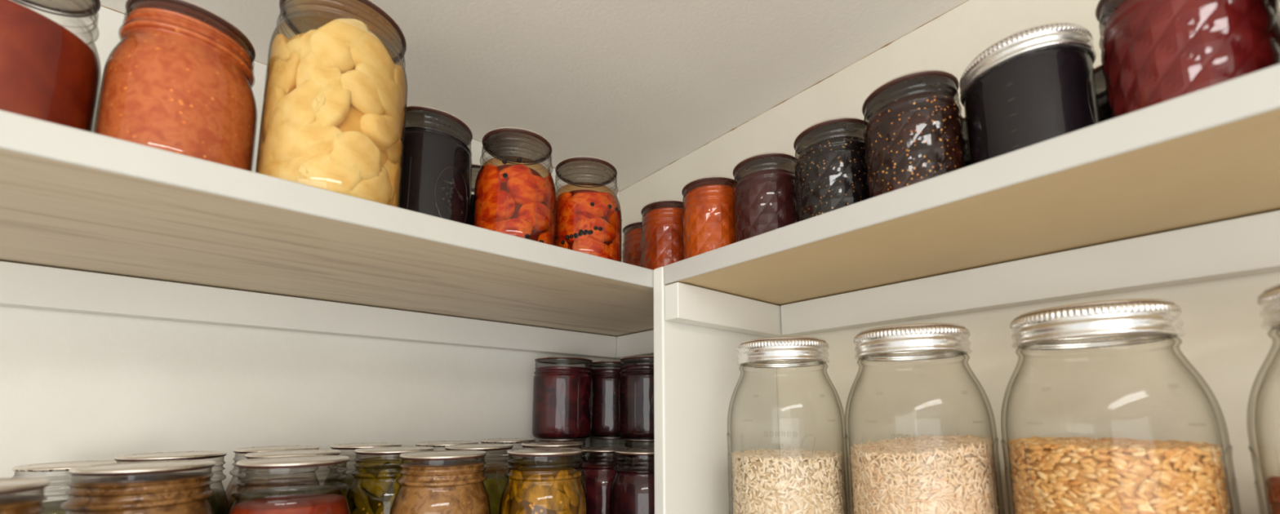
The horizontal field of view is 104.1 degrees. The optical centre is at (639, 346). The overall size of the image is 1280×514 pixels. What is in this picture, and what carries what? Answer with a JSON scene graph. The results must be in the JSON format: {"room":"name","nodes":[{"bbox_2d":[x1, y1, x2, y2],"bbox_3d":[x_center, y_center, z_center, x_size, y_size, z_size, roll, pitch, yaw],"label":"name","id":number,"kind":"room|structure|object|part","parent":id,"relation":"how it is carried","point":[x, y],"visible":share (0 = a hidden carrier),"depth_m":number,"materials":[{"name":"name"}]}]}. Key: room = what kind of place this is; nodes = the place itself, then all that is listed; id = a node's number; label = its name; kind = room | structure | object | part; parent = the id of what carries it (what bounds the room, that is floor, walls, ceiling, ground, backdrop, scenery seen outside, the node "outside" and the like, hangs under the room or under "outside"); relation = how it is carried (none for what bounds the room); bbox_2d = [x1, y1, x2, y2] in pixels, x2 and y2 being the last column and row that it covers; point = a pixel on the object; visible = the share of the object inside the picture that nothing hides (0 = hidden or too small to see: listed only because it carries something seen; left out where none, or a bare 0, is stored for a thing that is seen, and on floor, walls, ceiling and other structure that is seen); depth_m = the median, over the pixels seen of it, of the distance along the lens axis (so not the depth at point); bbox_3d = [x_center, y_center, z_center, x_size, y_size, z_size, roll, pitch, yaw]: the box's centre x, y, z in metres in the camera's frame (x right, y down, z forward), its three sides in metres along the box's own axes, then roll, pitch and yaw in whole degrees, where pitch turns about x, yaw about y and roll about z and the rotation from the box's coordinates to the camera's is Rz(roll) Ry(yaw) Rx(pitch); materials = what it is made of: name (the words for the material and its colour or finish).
{"room":"pantry","nodes":[
{"label":"pantry","id":0,"kind":"room"},
{"bbox_2d":[0,0,619,502],"bbox_3d":[-0.851,0.575,0.194,2.245,1.912,0.100,6,-10,-40],"label":"wall","id":1,"kind":"structure","parent":0,"point":[74,386],"depth_m":0.54,"materials":[{"name":"paint"}]},
{"bbox_2d":[0,261,616,359],"bbox_3d":[-0.667,-0.067,0.356,1.623,0.037,0.020,6,-10,-40],"label":"cleat","id":2,"kind":"object","parent":1,"relation":"attached to","point":[22,286],"visible":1,"depth_m":0.55,"materials":[{"name":"paint"}]},
{"bbox_2d":[0,110,653,337],"bbox_3d":[-0.565,-0.110,0.256,1.644,0.020,0.313,6,-10,-40],"label":"shelf","id":3,"kind":"object","parent":1,"relation":"attached to","point":[72,198],"visible":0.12,"depth_m":0.40,"materials":[{"name":"paint"}]},
{"bbox_2d":[0,0,101,132],"bbox_3d":[-0.389,-0.176,0.305,0.082,0.122,0.082,-3,-8,24],"label":"jar","id":4,"kind":"object","parent":3,"relation":"on","point":[48,73],"visible":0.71,"depth_m":0.30,"materials":[{"name":"clear glass"}]},
{"bbox_3d":[-0.389,-0.234,0.313,0.071,0.004,0.071,-3,-8,24],"label":"lid","id":5,"kind":"part","parent":4,"relation":"part of","materials":[{"name":"silver metal"}]},
{"bbox_3d":[-0.389,-0.174,0.305,0.082,0.119,0.082,-3,-8,24],"label":"glass","id":6,"kind":"part","parent":4,"relation":"part of","materials":[{"name":"clear glass"}]},
{"bbox_2d":[93,0,257,171],"bbox_3d":[-0.325,-0.169,0.356,0.082,0.122,0.082,6,-10,-38],"label":"sauce jar","id":7,"kind":"object","parent":3,"relation":"on","point":[179,77],"visible":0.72,"depth_m":0.33,"materials":[{"name":"clear glass"}]},
{"bbox_3d":[-0.325,-0.228,0.364,0.071,0.004,0.071,6,-10,-38],"label":"lid","id":8,"kind":"part","parent":7,"relation":"part of","materials":[{"name":"silver metal"}]},
{"bbox_2d":[255,0,407,208],"bbox_3d":[-0.247,-0.185,0.410,0.099,0.168,0.099,-6,-9,36],"label":"jar","id":9,"kind":"object","parent":3,"relation":"on","point":[335,101],"visible":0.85,"depth_m":0.37,"materials":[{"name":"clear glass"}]},
{"bbox_3d":[-0.247,-0.267,0.421,0.092,0.004,0.092,5,-9,-33],"label":"lid","id":10,"kind":"part","parent":9,"relation":"part of","materials":[{"name":"silver metal"}]},
{"bbox_2d":[398,105,472,225],"bbox_3d":[-0.211,-0.156,0.500,0.087,0.133,0.087,2,-8,-15],"label":"jar","id":11,"kind":"object","parent":3,"relation":"on","point":[437,179],"visible":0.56,"depth_m":0.47,"materials":[{"name":"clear glass"}]},
{"bbox_3d":[-0.212,-0.220,0.508,0.079,0.004,0.079,2,-8,-15],"label":"lid","id":12,"kind":"part","parent":11,"relation":"part of","materials":[{"name":"silver metal"}]},
{"bbox_3d":[-0.211,-0.154,0.499,0.084,0.130,0.084,2,-8,-15],"label":"glass","id":13,"kind":"part","parent":11,"relation":"part of","materials":[{"name":"clear glass"}]},
{"bbox_2d":[471,163,484,225],"bbox_3d":[-0.192,-0.139,0.582,0.082,0.122,0.082,3,-8,-19],"label":"jam jar","id":14,"kind":"object","parent":3,"relation":"on","point":[475,167],"visible":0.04,"depth_m":0.56,"materials":[{"name":"clear glass"}]},
{"bbox_3d":[-0.192,-0.198,0.589,0.071,0.004,0.071,3,-8,-19],"label":"lid","id":15,"kind":"part","parent":14,"relation":"part of","materials":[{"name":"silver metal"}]},
{"bbox_2d":[472,126,556,245],"bbox_3d":[-0.127,-0.148,0.511,0.082,0.122,0.082,-3,-8,23],"label":"jar","id":16,"kind":"object","parent":3,"relation":"on","point":[516,200],"visible":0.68,"depth_m":0.48,"materials":[{"name":"clear glass"}]},
{"bbox_3d":[-0.127,-0.207,0.519,0.071,0.004,0.071,3,-8,-23],"label":"lid","id":17,"kind":"part","parent":16,"relation":"part of","materials":[{"name":"silver metal"}]},
{"bbox_2d":[551,155,622,262],"bbox_3d":[-0.061,-0.141,0.566,0.082,0.122,0.082,6,-10,-38],"label":"jar","id":18,"kind":"object","parent":3,"relation":"on","point":[589,222],"visible":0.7,"depth_m":0.54,"materials":[{"name":"clear glass"}]},
{"bbox_3d":[-0.061,-0.200,0.574,0.071,0.004,0.071,2,-8,-15],"label":"lid","id":19,"kind":"part","parent":18,"relation":"part of","materials":[{"name":"silver metal"}]},
{"bbox_2d":[622,221,643,266],"bbox_3d":[0.011,-0.113,0.691,0.071,0.100,0.071,2,-8,-14],"label":"jam jar","id":20,"kind":"object","parent":3,"relation":"on","point":[631,254],"visible":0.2,"depth_m":0.67,"materials":[{"name":"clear glass"}]},
{"bbox_3d":[0.011,-0.112,0.691,0.071,0.097,0.071,2,-8,-14],"label":"glass","id":21,"kind":"part","parent":20,"relation":"part of","materials":[{"name":"clear glass"}]},
{"bbox_3d":[0.011,-0.161,0.697,0.069,0.004,0.069,2,-8,-14],"label":"lid","id":22,"kind":"part","parent":20,"relation":"part of","materials":[{"name":"silver metal"}]},
{"bbox_2d":[640,200,684,270],"bbox_3d":[0.036,-0.122,0.625,0.071,0.100,0.071,0,-8,-2],"label":"jam jar","id":23,"kind":"object","parent":3,"relation":"on","point":[662,245],"visible":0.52,"depth_m":0.60,"materials":[{"name":"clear glass"}]},
{"bbox_3d":[0.037,-0.121,0.625,0.071,0.097,0.071,0,-8,-2],"label":"glass","id":24,"kind":"part","parent":23,"relation":"part of","materials":[{"name":"clear glass"}]},
{"bbox_3d":[0.036,-0.170,0.632,0.069,0.004,0.069,0,-8,-2],"label":"lid","id":25,"kind":"part","parent":23,"relation":"part of","materials":[{"name":"silver metal"}]},
{"bbox_2d":[100,4,619,191],"bbox_3d":[-0.819,-0.378,0.283,2.045,0.003,0.003,6,-10,-40],"label":"trim","id":26,"kind":"structure","parent":1,"relation":"attached to","point":[100,5],"depth_m":0.59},
{"bbox_3d":[-0.565,0.197,0.215,1.644,0.020,0.313,6,-10,-40],"label":"shelf","id":27,"kind":"object","parent":1,"relation":"attached to","visible":0},
{"bbox_2d":[0,477,50,513],"bbox_3d":[-0.333,0.127,0.228,0.082,0.122,0.082,6,-10,-39],"label":"jar","id":28,"kind":"object","parent":27,"relation":"on","point":[9,504],"visible":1,"depth_m":0.25,"materials":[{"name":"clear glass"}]},
{"bbox_3d":[-0.333,0.068,0.236,0.071,0.004,0.071,6,-10,-39],"label":"lid","id":29,"kind":"part","parent":28,"relation":"part of","materials":[{"name":"silver metal"}]},
{"bbox_3d":[-0.333,0.129,0.228,0.082,0.119,0.082,6,-10,-39],"label":"glass","id":30,"kind":"part","parent":28,"relation":"part of","materials":[{"name":"clear glass"}]},
{"bbox_2d":[5,460,129,513],"bbox_3d":[-0.489,0.158,0.427,0.082,0.113,0.082,-3,-8,20],"label":"jar","id":31,"kind":"object","parent":27,"relation":"on","point":[52,508],"visible":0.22,"depth_m":0.42,"materials":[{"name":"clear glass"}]},
{"bbox_3d":[-0.489,0.104,0.434,0.071,0.004,0.071,-3,-8,20],"label":"lid","id":32,"kind":"part","parent":31,"relation":"part of","materials":[{"name":"silver metal"}]},
{"bbox_2d":[60,460,215,513],"bbox_3d":[-0.334,0.141,0.331,0.082,0.122,0.082,-7,-10,40],"label":"jar","id":33,"kind":"object","parent":27,"relation":"on","point":[147,487],"visible":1,"depth_m":0.32,"materials":[{"name":"clear glass"}]},
{"bbox_3d":[-0.334,0.082,0.339,0.071,0.004,0.071,-7,-10,40],"label":"lid","id":34,"kind":"part","parent":33,"relation":"part of","materials":[{"name":"silver metal"}]},
{"bbox_2d":[113,451,228,513],"bbox_3d":[-0.400,0.153,0.421,0.082,0.122,0.082,6,-10,-37],"label":"jar","id":35,"kind":"object","parent":27,"relation":"on","point":[219,501],"visible":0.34,"depth_m":0.43,"materials":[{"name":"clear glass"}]},
{"bbox_3d":[-0.400,0.094,0.428,0.071,0.004,0.071,6,-10,-37],"label":"lid","id":36,"kind":"part","parent":35,"relation":"part of","materials":[{"name":"silver metal"}]},
{"bbox_2d":[225,445,319,511],"bbox_3d":[-0.367,0.163,0.499,0.082,0.122,0.082,3,-8,-20],"label":"jar","id":37,"kind":"object","parent":27,"relation":"on","point":[262,484],"visible":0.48,"depth_m":0.49,"materials":[{"name":"clear glass"}]},
{"bbox_3d":[-0.367,0.165,0.499,0.082,0.119,0.082,3,-8,-20],"label":"glass","id":38,"kind":"part","parent":37,"relation":"part of","materials":[{"name":"clear glass"}]},
{"bbox_3d":[-0.367,0.105,0.507,0.071,0.004,0.071,3,-8,-20],"label":"lid","id":39,"kind":"part","parent":37,"relation":"part of","materials":[{"name":"silver metal"}]},
{"bbox_2d":[234,449,341,505],"bbox_3d":[-0.309,0.155,0.441,0.082,0.122,0.082,5,-9,-34],"label":"jar","id":40,"kind":"object","parent":27,"relation":"on","point":[300,490],"visible":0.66,"depth_m":0.44,"materials":[{"name":"clear glass"}]},
{"bbox_3d":[-0.309,0.097,0.448,0.071,0.004,0.071,5,-9,-34],"label":"lid","id":41,"kind":"part","parent":40,"relation":"part of","materials":[{"name":"silver metal"}]},
{"bbox_2d":[227,455,351,513],"bbox_3d":[-0.261,0.146,0.372,0.082,0.122,0.082,3,-8,-22],"label":"jar","id":42,"kind":"object","parent":27,"relation":"on","point":[311,504],"visible":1,"depth_m":0.37,"materials":[{"name":"clear glass"}]},
{"bbox_3d":[-0.261,0.088,0.380,0.071,0.004,0.071,3,-8,-22],"label":"lid","id":43,"kind":"part","parent":42,"relation":"part of","materials":[{"name":"silver metal"}]},
{"bbox_2d":[323,442,402,497],"bbox_3d":[-0.306,0.171,0.553,0.082,0.122,0.082,2,-8,-12],"label":"jar","id":44,"kind":"object","parent":27,"relation":"on","point":[349,479],"visible":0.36,"depth_m":0.53,"materials":[{"name":"clear glass"}]},
{"bbox_3d":[-0.306,0.172,0.553,0.082,0.119,0.082,2,-8,-12],"label":"glass","id":45,"kind":"part","parent":44,"relation":"part of","materials":[{"name":"clear glass"}]},
{"bbox_3d":[-0.306,0.112,0.561,0.071,0.004,0.071,2,-8,-12],"label":"lid","id":46,"kind":"part","parent":44,"relation":"part of","materials":[{"name":"silver metal"}]},
{"bbox_2d":[346,446,434,513],"bbox_3d":[-0.241,0.161,0.486,0.082,0.122,0.082,-6,-10,39],"label":"pickle jar","id":47,"kind":"object","parent":27,"relation":"on","point":[375,488],"visible":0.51,"depth_m":0.46,"materials":[{"name":"clear glass"}]},
{"bbox_3d":[-0.241,0.163,0.485,0.082,0.119,0.082,6,-10,-37],"label":"glass","id":48,"kind":"part","parent":47,"relation":"part of","materials":[{"name":"clear glass"}]},
{"bbox_3d":[-0.241,0.103,0.493,0.071,0.004,0.071,6,-10,-37],"label":"lid","id":49,"kind":"part","parent":47,"relation":"part of","materials":[{"name":"silver metal"}]},
{"bbox_2d":[390,450,490,513],"bbox_3d":[-0.171,0.154,0.430,0.082,0.122,0.082,2,-8,-15],"label":"jar","id":50,"kind":"object","parent":27,"relation":"on","point":[442,482],"visible":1,"depth_m":0.41,"materials":[{"name":"clear glass"}]},
{"bbox_3d":[-0.171,0.095,0.438,0.071,0.004,0.071,2,-8,-15],"label":"lid","id":51,"kind":"part","parent":50,"relation":"part of","materials":[{"name":"silver metal"}]},
{"bbox_2d":[413,440,478,462],"bbox_3d":[-0.231,0.176,0.593,0.082,0.122,0.082,1,-8,-6],"label":"jar","id":52,"kind":"object","parent":27,"relation":"on","point":[442,443],"visible":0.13,"depth_m":0.58,"materials":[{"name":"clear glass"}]},
{"bbox_3d":[-0.231,0.117,0.601,0.071,0.004,0.071,1,-8,-6],"label":"lid","id":53,"kind":"part","parent":52,"relation":"part of","materials":[{"name":"silver metal"}]},
{"bbox_2d":[444,444,514,513],"bbox_3d":[-0.173,0.168,0.532,0.082,0.122,0.082,2,-8,-15],"label":"jar","id":54,"kind":"object","parent":27,"relation":"on","point":[495,484],"visible":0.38,"depth_m":0.51,"materials":[{"name":"clear glass"}]},
{"bbox_3d":[-0.173,0.109,0.540,0.071,0.004,0.071,2,-8,-15],"label":"lid","id":55,"kind":"part","parent":54,"relation":"part of","materials":[{"name":"silver metal"}]},
{"bbox_2d":[478,438,536,475],"bbox_3d":[-0.174,0.184,0.655,0.082,0.122,0.082,2,-8,-12],"label":"jar","id":56,"kind":"object","parent":27,"relation":"on","point":[495,468],"visible":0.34,"depth_m":0.64,"materials":[{"name":"clear glass"}]},
{"bbox_3d":[-0.174,0.126,0.663,0.071,0.004,0.071,2,-8,-12],"label":"lid","id":57,"kind":"part","parent":56,"relation":"part of","materials":[{"name":"silver metal"}]},
{"bbox_2d":[498,447,587,513],"bbox_3d":[-0.089,0.159,0.466,0.082,0.122,0.082,5,-9,-35],"label":"pickle jar","id":58,"kind":"object","parent":27,"relation":"on","point":[551,490],"visible":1,"depth_m":0.45,"materials":[{"name":"clear glass"}]},
{"bbox_3d":[-0.089,0.100,0.474,0.071,0.004,0.071,1,-8,-10],"label":"lid","id":59,"kind":"part","parent":58,"relation":"part of","materials":[{"name":"silver metal"}]},
{"bbox_2d":[520,441,586,503],"bbox_3d":[-0.102,0.173,0.576,0.082,0.122,0.082,-1,-8,4],"label":"jar","id":60,"kind":"object","parent":27,"relation":"on","point":[539,444],"visible":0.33,"depth_m":0.57,"materials":[{"name":"clear glass"}]},
{"bbox_3d":[-0.102,0.115,0.584,0.071,0.004,0.071,-1,-8,4],"label":"lid","id":61,"kind":"part","parent":60,"relation":"part of","materials":[{"name":"silver metal"}]},
{"bbox_2d":[535,438,587,470],"bbox_3d":[-0.116,0.197,0.743,0.082,0.120,0.082,1,-8,-9],"label":"jar","id":62,"kind":"object","parent":27,"relation":"on","point":[567,464],"visible":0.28,"depth_m":0.72,"materials":[{"name":"clear glass"}]},
{"bbox_3d":[-0.116,0.140,0.751,0.071,0.004,0.071,0,-8,1],"label":"lid","id":63,"kind":"part","parent":62,"relation":"part of","materials":[{"name":"silver metal"}]},
{"bbox_2d":[532,356,593,439],"bbox_3d":[-0.116,0.079,0.759,0.090,0.118,0.090,-7,-11,44],"label":"jar","id":64,"kind":"object","parent":62,"relation":"on","point":[563,396],"visible":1,"depth_m":0.72,"materials":[{"name":"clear glass"}]},
{"bbox_3d":[-0.116,0.022,0.767,0.088,0.004,0.088,-6,-10,38],"label":"lid","id":65,"kind":"part","parent":64,"relation":"part of","materials":[{"name":"silver metal"}]},
{"bbox_2d":[575,447,632,513],"bbox_3d":[-0.046,0.188,0.642,0.082,0.111,0.082,-5,-9,33],"label":"jar","id":66,"kind":"object","parent":27,"relation":"on","point":[599,476],"visible":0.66,"depth_m":0.61,"materials":[{"name":"clear glass"}]},
{"bbox_3d":[-0.045,0.189,0.642,0.082,0.108,0.082,3,-8,-21],"label":"glass","id":67,"kind":"part","parent":66,"relation":"part of","materials":[{"name":"clear glass"}]},
{"bbox_3d":[-0.046,0.134,0.649,0.071,0.004,0.071,-1,-8,7],"label":"lid","id":68,"kind":"part","parent":66,"relation":"part of","materials":[{"name":"silver metal"}]},
{"bbox_2d":[586,436,632,462],"bbox_3d":[-0.046,0.205,0.801,0.082,0.120,0.082,0,-8,-3],"label":"jar","id":69,"kind":"object","parent":27,"relation":"on","point":[593,457],"visible":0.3,"depth_m":0.78,"materials":[{"name":"clear glass"}]},
{"bbox_3d":[-0.046,0.147,0.809,0.071,0.004,0.071,-1,-8,6],"label":"lid","id":70,"kind":"part","parent":69,"relation":"part of","materials":[{"name":"silver metal"}]},
{"bbox_2d":[584,360,637,437],"bbox_3d":[-0.047,0.086,0.817,0.090,0.118,0.090,-7,-10,40],"label":"jar","id":71,"kind":"object","parent":69,"relation":"on","point":[605,381],"visible":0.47,"depth_m":0.78,"materials":[{"name":"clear glass"}]},
{"bbox_3d":[-0.047,0.030,0.825,0.088,0.004,0.088,-5,-9,35],"label":"lid","id":72,"kind":"part","parent":71,"relation":"part of","materials":[{"name":"silver metal"}]},
{"bbox_2d":[608,448,654,513],"bbox_3d":[0.006,0.177,0.570,0.082,0.114,0.082,-4,-9,30],"label":"jar","id":73,"kind":"object","parent":27,"relation":"on","point":[632,491],"visible":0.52,"depth_m":0.54,"materials":[{"name":"clear glass"}]},
{"bbox_3d":[0.006,0.122,0.577,0.071,0.004,0.071,-1,-8,8],"label":"lid","id":74,"kind":"part","parent":73,"relation":"part of","materials":[{"name":"silver metal"}]},
{"bbox_2d":[622,438,654,467],"bbox_3d":[0.013,0.196,0.732,0.082,0.120,0.082,0,-8,1],"label":"jar","id":75,"kind":"object","parent":27,"relation":"on","point":[637,460],"visible":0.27,"depth_m":0.70,"materials":[{"name":"clear glass"}]},
{"bbox_2d":[618,355,653,439],"bbox_3d":[0.014,0.077,0.749,0.090,0.118,0.090,-1,-8,7],"label":"jar","id":76,"kind":"object","parent":75,"relation":"on","point":[636,382],"visible":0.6,"depth_m":0.71,"materials":[{"name":"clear glass"}]},
{"bbox_3d":[0.014,0.021,0.756,0.088,0.004,0.088,-2,-8,12],"label":"lid","id":77,"kind":"part","parent":76,"relation":"part of","materials":[{"name":"silver metal"}]},
{"bbox_3d":[0.013,0.138,0.739,0.071,0.004,0.071,3,-8,-19],"label":"lid","id":78,"kind":"part","parent":75,"relation":"part of","materials":[{"name":"silver metal"}]},
{"bbox_2d":[100,0,967,191],"bbox_3d":[-0.109,-0.530,-0.547,2.245,0.080,2.404,6,-10,-40],"label":"ceiling","id":79,"kind":"structure","parent":0,"point":[637,86],"depth_m":0.58,"materials":[{"name":"paint"}]},
{"bbox_2d":[618,0,1279,513],"bbox_3d":[0.744,0.544,-0.032,0.100,1.912,2.303,6,-10,-40],"label":"wall","id":80,"kind":"structure","parent":0,"point":[1140,392],"depth_m":0.46,"materials":[{"name":"paint"}]},
{"bbox_2d":[611,329,653,359],"bbox_3d":[0.056,-0.012,0.770,0.020,0.037,0.312,6,-10,-40],"label":"cleat","id":81,"kind":"object","parent":80,"relation":"attached to","point":[642,344],"visible":0.34,"depth_m":0.83,"materials":[{"name":"paint"}]},
{"bbox_2d":[619,0,968,191],"bbox_3d":[0.673,-0.403,0.101,0.003,0.003,2.204,6,-10,-40],"label":"trim","id":82,"kind":"structure","parent":80,"relation":"attached to","point":[967,0],"depth_m":0.63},
{"bbox_2d":[663,63,1279,306],"bbox_3d":[0.575,-0.142,0.029,0.197,0.020,1.473,6,-10,-40],"label":"shelf","id":83,"kind":"object","parent":80,"relation":"attached to","point":[1211,154],"visible":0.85,"depth_m":0.33,"materials":[{"name":"paint"}]},
{"bbox_2d":[681,176,737,259],"bbox_3d":[0.083,-0.130,0.566,0.071,0.100,0.071,1,-8,-6],"label":"jam jar","id":84,"kind":"object","parent":83,"relation":"on","point":[708,220],"visible":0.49,"depth_m":0.54,"materials":[{"name":"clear glass"}]},
{"bbox_3d":[0.083,-0.129,0.566,0.071,0.097,0.071,1,-8,-6],"label":"glass","id":85,"kind":"part","parent":84,"relation":"part of","materials":[{"name":"clear glass"}]},
{"bbox_3d":[0.083,-0.178,0.572,0.069,0.004,0.069,1,-8,-6],"label":"lid","id":86,"kind":"part","parent":84,"relation":"part of","materials":[{"name":"silver metal"}]},
{"bbox_2d":[733,151,798,242],"bbox_3d":[0.133,-0.137,0.517,0.071,0.100,0.071,-2,-8,15],"label":"jam jar","id":87,"kind":"object","parent":83,"relation":"on","point":[765,193],"visible":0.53,"depth_m":0.49,"materials":[{"name":"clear glass"}]},
{"bbox_3d":[0.133,-0.135,0.516,0.071,0.097,0.071,-2,-8,15],"label":"glass","id":88,"kind":"part","parent":87,"relation":"part of","materials":[{"name":"clear glass"}]},
{"bbox_3d":[0.133,-0.184,0.523,0.069,0.004,0.069,-2,-8,15],"label":"lid","id":89,"kind":"part","parent":87,"relation":"part of","materials":[{"name":"silver metal"}]},
{"bbox_2d":[793,116,869,222],"bbox_3d":[0.180,-0.145,0.459,0.071,0.100,0.071,-2,-8,14],"label":"jam jar","id":90,"kind":"object","parent":83,"relation":"on","point":[830,175],"visible":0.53,"depth_m":0.43,"materials":[{"name":"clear glass"}]},
{"bbox_3d":[0.180,-0.143,0.458,0.071,0.097,0.071,-2,-8,14],"label":"glass","id":91,"kind":"part","parent":90,"relation":"part of","materials":[{"name":"clear glass"}]},
{"bbox_3d":[0.180,-0.192,0.465,0.069,0.004,0.069,-2,-8,14],"label":"lid","id":92,"kind":"part","parent":90,"relation":"part of","materials":[{"name":"silver metal"}]},
{"bbox_2d":[862,69,966,199],"bbox_3d":[0.219,-0.153,0.399,0.071,0.100,0.071,-4,-8,24],"label":"jam jar","id":93,"kind":"object","parent":83,"relation":"on","point":[913,132],"visible":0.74,"depth_m":0.38,"materials":[{"name":"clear glass"}]},
{"bbox_3d":[0.219,-0.200,0.405,0.069,0.004,0.069,-4,-8,24],"label":"lid","id":94,"kind":"part","parent":93,"relation":"part of","materials":[{"name":"silver metal"}]},
{"bbox_2d":[960,115,969,167],"bbox_3d":[0.296,-0.145,0.454,0.070,0.100,0.070,-7,-10,42],"label":"jam jar","id":95,"kind":"object","parent":83,"relation":"on","point":[966,156],"visible":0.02,"depth_m":0.43,"materials":[{"name":"clear glass"}]},
{"bbox_3d":[0.296,-0.193,0.460,0.069,0.004,0.069,-5,-9,34],"label":"lid","id":96,"kind":"part","parent":95,"relation":"part of","materials":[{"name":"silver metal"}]},
{"bbox_2d":[959,22,1101,165],"bbox_3d":[0.276,-0.158,0.354,0.077,0.099,0.077,3,-8,-21],"label":"jar","id":97,"kind":"object","parent":83,"relation":"on","point":[1034,85],"visible":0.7,"depth_m":0.33,"materials":[{"name":"clear glass"}]},
{"bbox_3d":[0.276,-0.205,0.361,0.072,0.004,0.072,-3,-8,23],"label":"lid","id":98,"kind":"part","parent":97,"relation":"part of","materials":[{"name":"silver metal"}]},
{"bbox_2d":[1093,62,1111,122],"bbox_3d":[0.369,-0.156,0.374,0.070,0.100,0.070,7,-10,-43],"label":"jam jar","id":99,"kind":"object","parent":83,"relation":"on","point":[1104,113],"visible":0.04,"depth_m":0.37,"materials":[{"name":"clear glass"}]},
{"bbox_3d":[0.369,-0.204,0.381,0.069,0.004,0.069,7,-10,-43],"label":"lid","id":100,"kind":"part","parent":99,"relation":"part of","materials":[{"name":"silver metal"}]},
{"bbox_2d":[1095,0,1279,119],"bbox_3d":[0.316,-0.168,0.289,0.071,0.100,0.071,-6,-10,38],"label":"jam jar","id":101,"kind":"object","parent":83,"relation":"on","point":[1156,51],"visible":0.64,"depth_m":0.27,"materials":[{"name":"clear glass"}]},
{"bbox_3d":[0.316,-0.215,0.295,0.069,0.004,0.069,-6,-10,38],"label":"lid","id":102,"kind":"part","parent":101,"relation":"part of","materials":[{"name":"silver metal"}]},
{"bbox_2d":[780,209,1279,336],"bbox_3d":[0.649,-0.106,0.072,0.020,0.037,1.451,6,-10,-40],"label":"cleat","id":103,"kind":"object","parent":80,"relation":"attached to","point":[1246,246],"visible":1,"depth_m":0.41,"materials":[{"name":"paint"}]},
{"bbox_3d":[0.575,0.166,-0.013,0.197,0.020,1.473,6,-10,-40],"label":"shelf","id":104,"kind":"object","parent":80,"relation":"attached to","visible":0},
{"bbox_2d":[726,337,851,513],"bbox_3d":[0.142,0.108,0.483,0.112,0.225,0.111,3,-8,-19],"label":"storage jar","id":105,"kind":"object","parent":104,"relation":"on","point":[775,352],"visible":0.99,"depth_m":0.46,"materials":[{"name":"clear glass"}]},
{"bbox_3d":[0.142,-0.002,0.498,0.083,0.004,0.083,-1,-8,10],"label":"lid","id":106,"kind":"part","parent":105,"relation":"part of","materials":[{"name":"silver metal"}]},
{"bbox_2d":[731,448,846,513],"bbox_3d":[0.142,0.158,0.477,0.104,0.115,0.105,-4,-9,26],"label":"rice","id":107,"kind":"object","parent":105,"relation":"in","point":[768,488],"visible":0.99,"depth_m":0.44,"materials":[{"name":"beige food"}]},
{"bbox_2d":[844,323,1004,513],"bbox_3d":[0.232,0.099,0.416,0.112,0.225,0.111,1,-8,-8],"label":"storage jar","id":108,"kind":"object","parent":104,"relation":"on","point":[927,341],"visible":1,"depth_m":0.40,"materials":[{"name":"clear glass"}]},
{"bbox_3d":[0.232,-0.011,0.430,0.083,0.004,0.083,-3,-8,22],"label":"lid","id":109,"kind":"part","parent":108,"relation":"part of","materials":[{"name":"silver metal"}]},
{"bbox_2d":[849,434,999,513],"bbox_3d":[0.232,0.140,0.410,0.105,0.133,0.105,1,-8,-7],"label":"rice","id":110,"kind":"object","parent":108,"relation":"in","point":[893,481],"visible":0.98,"depth_m":0.38,"materials":[{"name":"beige food"}]},
{"bbox_2d":[1000,298,1242,513],"bbox_3d":[0.312,0.088,0.333,0.112,0.225,0.111,-1,-8,7],"label":"storage jar","id":111,"kind":"object","parent":104,"relation":"on","point":[1121,322],"visible":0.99,"depth_m":0.32,"materials":[{"name":"clear glass"}]},
{"bbox_3d":[0.312,-0.022,0.347,0.083,0.004,0.083,-6,-10,36],"label":"lid","id":112,"kind":"part","parent":111,"relation":"part of","materials":[{"name":"silver metal"}]},
{"bbox_2d":[1007,436,1231,513],"bbox_3d":[0.312,0.129,0.327,0.105,0.133,0.104,-6,-10,38],"label":"grain","id":113,"kind":"object","parent":111,"relation":"in","point":[1063,480],"visible":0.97,"depth_m":0.30,"materials":[{"name":"beige food"}]},
{"bbox_2d":[1246,284,1279,513],"bbox_3d":[0.386,0.076,0.242,0.112,0.225,0.111,-4,-9,27],"label":"storage jar","id":114,"kind":"object","parent":104,"relation":"on","point":[1269,300],"visible":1,"depth_m":0.28,"materials":[{"name":"clear glass"}]},
{"bbox_3d":[0.386,-0.034,0.256,0.083,0.004,0.083,5,-9,-33],"label":"lid","id":115,"kind":"part","parent":114,"relation":"part of","materials":[{"name":"silver metal"}]},
{"bbox_2d":[1265,476,1279,513],"bbox_3d":[0.386,0.125,0.235,0.105,0.115,0.106,-3,-8,21],"label":"beans","id":116,"kind":"object","parent":114,"relation":"in","point":[1272,499],"visible":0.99,"depth_m":0.27,"materials":[{"name":"red food"}]},
{"bbox_3d":[-0.108,1.445,-0.812,2.245,0.080,2.404,6,-10,-40],"label":"floor","id":117,"kind":"structure","parent":0,"visible":0},
{"bbox_2d":[653,266,778,513],"bbox_3d":[0.095,0.744,0.484,0.198,1.654,0.016,6,-10,-40],"label":"divider panel","id":118,"kind":"object","parent":117,"relation":"on","point":[697,373],"visible":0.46,"depth_m":0.54,"materials":[{"name":"paint"}]},
{"bbox_2d":[664,282,789,337],"bbox_3d":[0.107,-0.038,0.575,0.196,0.037,0.020,6,-10,-40],"label":"cleat","id":119,"kind":"object","parent":118,"relation":"attached to","point":[685,304],"visible":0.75,"depth_m":0.55,"materials":[{"name":"paint"}]}
]}

